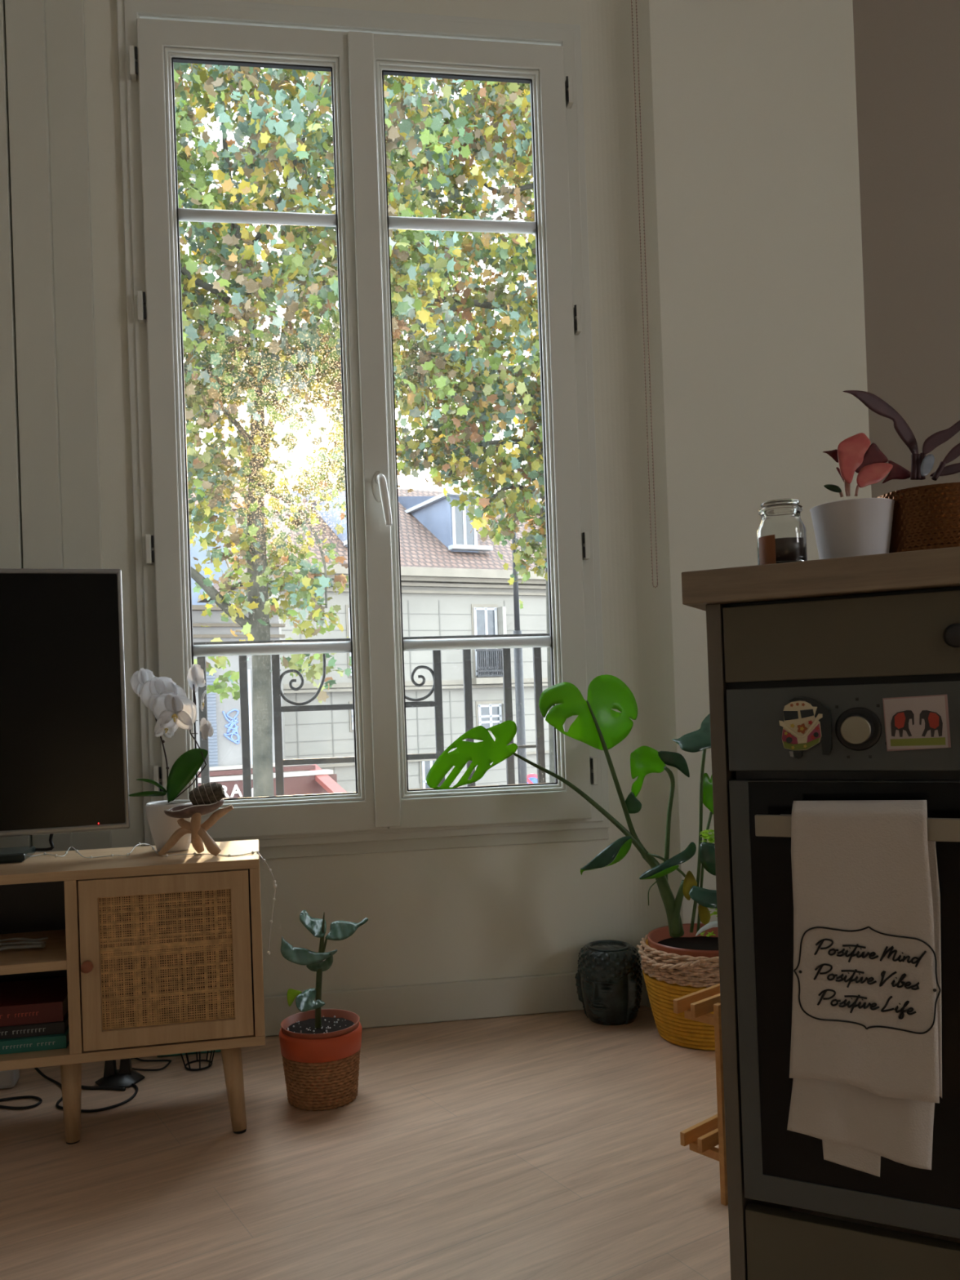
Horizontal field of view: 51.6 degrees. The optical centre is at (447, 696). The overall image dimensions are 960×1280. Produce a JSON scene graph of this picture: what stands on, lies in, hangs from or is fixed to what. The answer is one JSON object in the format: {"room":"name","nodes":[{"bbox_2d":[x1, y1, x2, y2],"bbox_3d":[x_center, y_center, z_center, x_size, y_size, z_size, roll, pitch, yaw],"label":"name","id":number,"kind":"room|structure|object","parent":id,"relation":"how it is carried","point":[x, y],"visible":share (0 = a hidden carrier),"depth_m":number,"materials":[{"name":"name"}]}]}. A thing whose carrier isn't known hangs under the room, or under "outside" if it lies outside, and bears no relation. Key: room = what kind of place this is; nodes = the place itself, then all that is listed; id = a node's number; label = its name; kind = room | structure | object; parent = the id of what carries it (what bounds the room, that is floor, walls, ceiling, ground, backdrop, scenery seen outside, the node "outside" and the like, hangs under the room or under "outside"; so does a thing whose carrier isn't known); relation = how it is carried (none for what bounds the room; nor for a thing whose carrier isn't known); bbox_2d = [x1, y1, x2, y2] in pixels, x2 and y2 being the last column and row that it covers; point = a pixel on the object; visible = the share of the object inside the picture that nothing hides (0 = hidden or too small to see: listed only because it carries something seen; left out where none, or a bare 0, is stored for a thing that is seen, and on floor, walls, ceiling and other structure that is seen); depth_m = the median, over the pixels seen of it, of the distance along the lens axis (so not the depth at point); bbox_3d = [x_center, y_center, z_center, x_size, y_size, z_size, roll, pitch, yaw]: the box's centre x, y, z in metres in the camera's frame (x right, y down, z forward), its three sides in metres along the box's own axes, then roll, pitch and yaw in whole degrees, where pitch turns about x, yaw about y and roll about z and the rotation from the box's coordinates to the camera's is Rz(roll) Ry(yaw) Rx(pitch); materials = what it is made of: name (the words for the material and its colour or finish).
{"room":"studio apartment","nodes":[
{"label":"studio apartment","id":0,"kind":"room"},
{"bbox_2d":[84,0,616,995],"bbox_3d":[-1.177,-0.568,2.297,3.600,2.750,0.220,-2,0,-9],"label":"wall","id":1,"kind":"structure","parent":0,"point":[481,913],"depth_m":2.33,"materials":[{"name":"white paint"}]},
{"bbox_2d":[0,0,32,848],"bbox_3d":[-1.945,-0.543,2.050,2.008,2.750,0.038,-2,0,-9],"label":"wall panel","id":2,"kind":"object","parent":1,"relation":"attached to","point":[11,518],"depth_m":2.18,"materials":[{"name":"white paint"}]},
{"bbox_2d":[4,0,72,853],"bbox_3d":[-0.909,-0.578,2.210,0.081,2.750,0.032,-2,0,-9],"label":"wall panel","id":3,"kind":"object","parent":1,"relation":"attached to","point":[25,20],"depth_m":2.20,"materials":[{"name":"white paint"}]},
{"bbox_2d":[44,0,111,850],"bbox_3d":[-0.830,-0.581,2.230,0.082,2.750,0.016,-2,0,-9],"label":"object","id":4,"kind":"structure","parent":1,"relation":"attached to","point":[79,463],"depth_m":2.22,"materials":[{"name":"white paint"}]},
{"bbox_2d":[116,0,609,847],"bbox_3d":[-0.179,-0.639,2.311,1.087,1.950,0.172,-2,0,-9],"label":"window","id":5,"kind":"structure","parent":1,"relation":"in","point":[357,47],"depth_m":2.29,"materials":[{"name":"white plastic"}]},
{"bbox_2d":[193,633,549,797],"bbox_3d":[-0.176,0.104,2.688,1.950,0.540,0.270,-2,0,-9],"label":"balcony railing","id":6,"kind":"object","parent":1,"relation":"attached to","point":[436,672],"visible":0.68,"depth_m":2.78,"materials":[{"name":"metal"}]},
{"bbox_2d":[264,971,583,1036],"bbox_3d":[-0.145,0.725,2.319,1.206,0.090,0.014,-2,0,-9],"label":"baseboard","id":7,"kind":"structure","parent":1,"relation":"attached to","point":[411,1004],"depth_m":2.33,"materials":[{"name":"white paint"}]},
{"bbox_2d":[258,827,608,859],"bbox_3d":[-1.258,0.387,2.159,3.335,0.035,0.006,-2,0,-9],"label":"trim","id":8,"kind":"structure","parent":1,"relation":"attached to","point":[602,833],"depth_m":2.34,"materials":[{"name":"white paint"}]},
{"bbox_2d":[0,1005,959,1279],"bbox_3d":[0.334,0.798,-0.020,5.800,0.120,5.280,-2,0,-9],"label":"floor","id":9,"kind":"structure","parent":0,"point":[541,1146],"depth_m":1.61,"materials":[{"name":"brown wood"}]},
{"bbox_2d":[0,1069,19,1088],"bbox_3d":[-0.945,0.774,2.020,0.128,0.046,0.050,-2,0,-11],"label":"power strip","id":10,"kind":"object","parent":9,"relation":"on","point":[8,1078],"visible":0.61,"depth_m":2.01,"materials":[{"name":"grey plastic"}]},
{"bbox_2d":[0,1095,42,1109],"bbox_3d":[-0.850,0.791,1.925,0.120,0.005,0.062,-2,0,-9],"label":"power cable","id":11,"kind":"object","parent":9,"relation":"on","point":[39,1099],"visible":1,"depth_m":1.93,"materials":[{"name":"black plastic"}]},
{"bbox_2d":[34,1067,137,1112],"bbox_3d":[-0.749,0.779,1.966,0.278,0.022,0.143,-2,0,17],"label":"power cable","id":12,"kind":"object","parent":9,"relation":"on","point":[37,1069],"visible":0.84,"depth_m":1.92,"materials":[{"name":"black plastic"}]},
{"bbox_2d":[81,1084,125,1091],"bbox_3d":[-0.718,0.786,1.998,0.153,0.007,0.022,-2,0,21],"label":"power cable","id":13,"kind":"object","parent":9,"relation":"on","point":[86,1087],"visible":0.66,"depth_m":1.99,"materials":[{"name":"black plastic"}]},
{"bbox_2d":[95,1057,144,1089],"bbox_3d":[-0.672,0.749,2.030,0.098,0.078,0.085,-2,0,-11],"label":"stand","id":14,"kind":"object","parent":9,"relation":"on","point":[124,1077],"visible":0.61,"depth_m":2.02,"materials":[{"name":"black plastic"}]},
{"bbox_2d":[0,839,265,1144],"bbox_3d":[-1.109,0.558,1.722,1.550,0.487,0.293,-2,0,-11],"label":"tv cabinet","id":15,"kind":"object","parent":9,"relation":"on","point":[157,955],"visible":1,"depth_m":1.73,"materials":[{"name":"brown wood"}]},
{"bbox_2d":[0,845,35,863],"bbox_3d":[-0.876,0.298,1.838,0.192,0.017,0.105,-2,0,-12],"label":"box","id":16,"kind":"object","parent":15,"relation":"on","point":[18,854],"visible":1,"depth_m":1.82,"materials":[{"name":"grey plastic"}]},
{"bbox_2d":[0,936,48,951],"bbox_3d":[-0.799,0.444,1.764,0.166,0.017,0.059,-2,0,-11],"label":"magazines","id":17,"kind":"object","parent":15,"relation":"on","point":[11,945],"visible":1,"depth_m":1.77,"materials":[{"name":"grey"}]},
{"bbox_2d":[0,929,66,975],"bbox_3d":[-1.113,0.474,1.732,0.896,0.016,0.262,-2,0,-11],"label":"shelf","id":18,"kind":"object","parent":15,"relation":"attached to","point":[53,957],"depth_m":1.74,"materials":[{"name":"brown wood"}]},
{"bbox_2d":[0,1027,69,1054],"bbox_3d":[-0.796,0.604,1.778,0.242,0.022,0.171,-2,0,-11],"label":"book","id":19,"kind":"object","parent":15,"relation":"in","point":[27,1044],"visible":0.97,"depth_m":1.71,"materials":[{"name":"teal paper"}]},
{"bbox_2d":[0,1013,68,1039],"bbox_3d":[-0.810,0.583,1.786,0.258,0.020,0.171,-2,0,-11],"label":"book","id":20,"kind":"object","parent":19,"relation":"on","point":[58,1027],"visible":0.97,"depth_m":1.72,"materials":[{"name":"black paper"}]},
{"bbox_2d":[0,977,68,1026],"bbox_3d":[-0.814,0.555,1.791,0.255,0.034,0.171,-2,0,-11],"label":"book","id":21,"kind":"object","parent":20,"relation":"on","point":[42,1000],"visible":0.97,"depth_m":1.75,"materials":[{"name":"red paper"}]},
{"bbox_2d":[0,568,129,851],"bbox_3d":[-1.067,0.046,1.806,0.920,0.536,0.182,-2,0,-17],"label":"television","id":22,"kind":"object","parent":15,"relation":"on","point":[64,759],"visible":0.94,"depth_m":1.82,"materials":[{"name":"grey plastic"}]},
{"bbox_2d":[30,842,276,955],"bbox_3d":[-0.599,0.381,1.886,0.597,0.197,0.137,-2,0,8],"label":"fairy lights","id":23,"kind":"object","parent":15,"relation":"on","point":[139,843],"visible":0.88,"depth_m":1.82,"materials":[{"name":"clear metal"}]},
{"bbox_2d":[128,663,213,852],"bbox_3d":[-0.523,0.116,1.895,0.156,0.356,0.107,-2,0,8],"label":"orchid","id":24,"kind":"object","parent":15,"relation":"on","point":[169,703],"visible":0.96,"depth_m":1.88,"materials":[{"name":"white plant"}]},
{"bbox_2d":[158,804,233,856],"bbox_3d":[-0.459,0.246,1.816,0.128,0.090,0.067,-2,0,17],"label":"tripod","id":25,"kind":"object","parent":15,"relation":"on","point":[198,833],"visible":1,"depth_m":1.80,"materials":[{"name":"brown wood"}]},
{"bbox_2d":[164,798,224,817],"bbox_3d":[-0.462,0.205,1.807,0.107,0.033,0.072,-2,0,-9],"label":"shell","id":26,"kind":"object","parent":25,"relation":"on","point":[180,811],"visible":0.84,"depth_m":1.78,"materials":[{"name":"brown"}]},
{"bbox_2d":[188,782,225,805],"bbox_3d":[-0.438,0.179,1.801,0.064,0.046,0.043,-2,0,-9],"label":"herb bundle","id":27,"kind":"object","parent":26,"relation":"in","point":[208,793],"visible":0.95,"depth_m":1.79,"materials":[{"name":"beige plant"}]},
{"bbox_2d":[130,1057,171,1071],"bbox_3d":[-0.646,0.785,2.115,0.110,0.004,0.064,-2,0,17],"label":"power cable","id":28,"kind":"object","parent":9,"relation":"on","point":[138,1059],"visible":0.72,"depth_m":2.11,"materials":[{"name":"black plastic"}]},
{"bbox_2d":[156,1049,221,1057],"bbox_3d":[-0.570,0.772,2.198,0.140,0.026,0.055,-2,0,-9],"label":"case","id":29,"kind":"object","parent":9,"relation":"on","point":[215,1051],"visible":0.07,"depth_m":2.17,"materials":[{"name":"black plastic"}]},
{"bbox_2d":[180,1049,214,1071],"bbox_3d":[-0.529,0.744,2.100,0.096,0.076,0.096,-2,0,-9],"label":"wire basket","id":30,"kind":"object","parent":9,"relation":"on","point":[186,1054],"visible":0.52,"depth_m":2.09,"materials":[{"name":"metal"}]},
{"bbox_2d":[279,910,368,1111],"bbox_3d":[-0.247,0.594,1.911,0.159,0.356,0.159,-2,0,40],"label":"potted plant","id":31,"kind":"object","parent":9,"relation":"on","point":[321,1048],"visible":1,"depth_m":1.87,"materials":[{"name":"wicker"}]},
{"bbox_2d":[426,674,719,1050],"bbox_3d":[0.340,0.354,2.123,0.744,0.795,0.350,-2,0,-9],"label":"monstera","id":32,"kind":"object","parent":9,"relation":"on","point":[678,959],"visible":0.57,"depth_m":2.08,"materials":[{"name":"green plant"}]},
{"bbox_2d":[574,939,642,1025],"bbox_3d":[0.378,0.666,2.319,0.152,0.172,0.152,-2,0,-9],"label":"planter","id":33,"kind":"object","parent":9,"relation":"on","point":[608,977],"visible":1,"depth_m":2.26,"materials":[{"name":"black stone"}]},
{"bbox_2d":[673,983,728,1205],"bbox_3d":[0.441,0.598,1.539,0.196,0.293,0.074,-2,-1,-43],"label":"rack","id":34,"kind":"object","parent":9,"relation":"on","point":[710,1132],"visible":0.46,"depth_m":1.48,"materials":[{"name":"orange wood"}]},
{"bbox_2d":[706,586,959,1279],"bbox_3d":[0.726,0.306,1.248,0.640,0.853,0.598,-2,0,27],"label":"base cabinet","id":35,"kind":"object","parent":9,"relation":"on","point":[904,637],"visible":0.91,"depth_m":1.10,"materials":[{"name":"painted wood"},{"name":"dark metal knob"}]},
{"bbox_2d":[681,546,959,611],"bbox_3d":[0.726,-0.140,1.265,0.703,0.038,0.638,-2,0,27],"label":"countertop","id":36,"kind":"structure","parent":35,"relation":"on","point":[935,568],"depth_m":1.07,"materials":[{"name":"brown wood"}]},
{"bbox_2d":[809,432,911,559],"bbox_3d":[0.482,-0.230,1.163,0.110,0.158,0.093,-2,0,29],"label":"plant","id":37,"kind":"object","parent":36,"relation":"on","point":[860,526],"visible":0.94,"depth_m":1.14,"materials":[{"name":"pink plant"}]},
{"bbox_2d":[842,390,959,552],"bbox_3d":[0.563,-0.256,1.161,0.133,0.204,0.163,-2,-1,42],"label":"potted plant","id":38,"kind":"object","parent":36,"relation":"on","point":[927,517],"visible":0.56,"depth_m":1.13,"materials":[{"name":"brown wicker"}]},
{"bbox_3d":[0.386,-0.148,1.155,0.082,0.002,0.082,-2,0,-9],"label":"coaster","id":39,"kind":"object","parent":36,"relation":"on","visible":0},
{"bbox_2d":[756,498,807,564],"bbox_3d":[0.390,-0.189,1.160,0.056,0.078,0.055,-2,0,-9],"label":"jar candle","id":40,"kind":"object","parent":39,"relation":"on","point":[781,532],"visible":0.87,"depth_m":1.14,"materials":[{"name":"clear glass"}]},
{"bbox_2d":[725,680,959,1238],"bbox_3d":[0.706,0.273,1.216,0.596,0.587,0.592,-2,0,27],"label":"oven","id":41,"kind":"object","parent":35,"relation":"in","point":[782,1166],"visible":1,"depth_m":1.09,"materials":[{"name":"black metal"}]},
{"bbox_2d":[778,697,832,759],"bbox_3d":[0.392,0.035,1.087,0.054,0.068,0.014,-2,0,27],"label":"magnet","id":42,"kind":"object","parent":41,"relation":"attached to","point":[806,722],"visible":1,"depth_m":1.08,"materials":[{"name":"multicoloured plastic"}]},
{"bbox_2d":[797,723,807,733],"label":"flower","id":43,"kind":"object","parent":42,"relation":"on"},
{"bbox_2d":[786,800,942,1177],"bbox_3d":[0.428,0.305,1.032,0.158,0.396,0.036,-2,0,27],"label":"tea towel","id":44,"kind":"object","parent":41,"relation":"hanging from","point":[865,1067],"visible":1,"depth_m":1.02,"materials":[{"name":"grey fabric"}]},
{"bbox_2d":[882,694,951,751],"bbox_3d":[0.492,0.028,1.042,0.063,0.058,0.003,-2,0,27],"label":"magnet","id":45,"kind":"object","parent":41,"relation":"attached to","point":[911,722],"visible":1,"depth_m":1.04,"materials":[{"name":"red"}]},
{"bbox_2d":[636,934,719,1050],"bbox_3d":[0.569,0.641,2.187,0.296,0.205,0.287,-2,0,-9],"label":"basket","id":46,"kind":"object","parent":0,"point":[673,968],"depth_m":2.10,"materials":[{"name":"wicker"}]},
{"bbox_2d":[582,0,871,1005],"bbox_3d":[0.681,-0.633,2.530,0.657,2.750,0.315,-2,0,-9],"label":"wall","id":47,"kind":"structure","parent":0,"point":[752,215],"depth_m":2.39,"materials":[{"name":"white paint"}]},
{"bbox_2d":[646,990,651,1008],"bbox_3d":[0.519,0.702,2.363,0.098,0.090,0.012,-2,0,40],"label":"baseboard","id":48,"kind":"structure","parent":47,"relation":"attached to","point":[648,1004],"depth_m":2.39,"materials":[{"name":"white paint"}]},
{"bbox_2d":[852,0,959,497],"bbox_3d":[2.011,-0.682,2.131,2.384,2.750,0.372,-2,0,27],"label":"wall","id":49,"kind":"structure","parent":0,"point":[907,52],"depth_m":2.38,"materials":[{"name":"beige paint"}]},
{"bbox_3d":[0.232,-2.070,-0.001,5.800,0.120,5.280,-2,0,-9],"label":"ceiling","id":50,"kind":"structure","parent":0,"visible":0},
{"bbox_2d":[631,0,657,587],"bbox_3d":[0.444,-1.120,2.275,0.016,1.746,0.003,-2,0,-9],"label":"chain","id":51,"kind":"object","parent":50,"relation":"hanging from","point":[631,0],"visible":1,"depth_m":2.27,"materials":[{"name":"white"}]},
{"label":"outside","id":52,"kind":"structure","parent":0,"visible":0},
{"bbox_3d":[9.221,4.770,73.756,180.000,0.300,136.800,-2,0,-9],"label":"ground","id":53,"kind":"structure","parent":52,"visible":0},
{"bbox_2d":[190,505,226,604],"bbox_3d":[-13.002,-1.105,39.594,7.600,12.562,6.200,-2,0,-27],"label":"house","id":54,"kind":"structure","parent":53,"relation":"on","point":[201,556],"depth_m":38.55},
{"bbox_2d":[188,478,286,568],"bbox_3d":[-13.845,-3.049,51.291,9.500,16.664,8.800,-2,0,-27],"label":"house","id":55,"kind":"structure","parent":53,"relation":"on","point":[240,500],"depth_m":49.38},
{"bbox_2d":[191,604,346,798],"bbox_3d":[-8.033,1.483,22.442,9.960,6.806,7.200,-2,0,-27],"label":"shop","id":56,"kind":"structure","parent":53,"relation":"on","point":[225,757],"depth_m":22.33,"materials":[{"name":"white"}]},
{"bbox_2d":[206,672,217,766],"bbox_3d":[-5.364,0.500,22.206,0.342,2.202,0.046,-2,0,-27],"label":"shutter","id":57,"kind":"object","parent":56,"relation":"hanging from","point":[212,698],"depth_m":22.22,"materials":[{"name":"grey"}]},
{"bbox_2d":[173,62,489,796],"bbox_3d":[-4.174,-4.418,14.040,9.652,18.214,5.665,-2,0,2],"label":"plane tree","id":58,"kind":"object","parent":53,"relation":"on","point":[280,144],"visible":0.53,"depth_m":13.06,"materials":[{"name":"green plant"}]},
{"bbox_2d":[197,486,549,792],"bbox_3d":[0.741,-2.161,35.764,17.202,13.646,9.750,-2,0,-27],"label":"building","id":59,"kind":"structure","parent":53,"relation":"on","point":[455,583],"depth_m":30.64,"materials":[{"name":"grey stone"}]},
{"bbox_2d":[497,606,506,674],"bbox_3d":[1.715,-1.734,31.200,0.120,2.146,0.355,-2,0,-27],"label":"shutter","id":60,"kind":"object","parent":59,"relation":"hanging from","point":[501,611],"depth_m":31.09,"materials":[{"name":"grey"}]},
{"bbox_2d":[502,703,504,722],"bbox_3d":[1.841,0.632,31.205,0.120,0.810,0.355,-2,0,-27],"label":"shutter","id":61,"kind":"object","parent":59,"relation":"hanging from","point":[503,710],"depth_m":31.27,"materials":[{"name":"grey"}]},
{"bbox_2d":[327,75,555,782],"bbox_3d":[1.531,-5.222,16.118,7.110,19.444,5.506,-2,0,0],"label":"plane tree","id":62,"kind":"object","parent":53,"relation":"on","point":[486,382],"visible":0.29,"depth_m":14.97,"materials":[{"name":"green plant"}]},
{"bbox_2d":[511,549,521,634],"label":"street lamp","id":63,"kind":"object","parent":53,"relation":"on","point":[516,599],"depth_m":19.48,"materials":[{"name":"metal"}]},
{"bbox_2d":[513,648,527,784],"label":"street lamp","id":64,"kind":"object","parent":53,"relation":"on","point":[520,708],"depth_m":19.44,"materials":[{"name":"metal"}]},
{"bbox_2d":[526,773,537,783],"bbox_3d":[1.831,3.083,21.010,0.461,2.889,0.104,-2,0,0],"label":"no parking sign","id":65,"kind":"object","parent":53,"relation":"on","point":[531,778],"visible":0.26,"depth_m":20.97,"materials":[{"name":"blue metal"}]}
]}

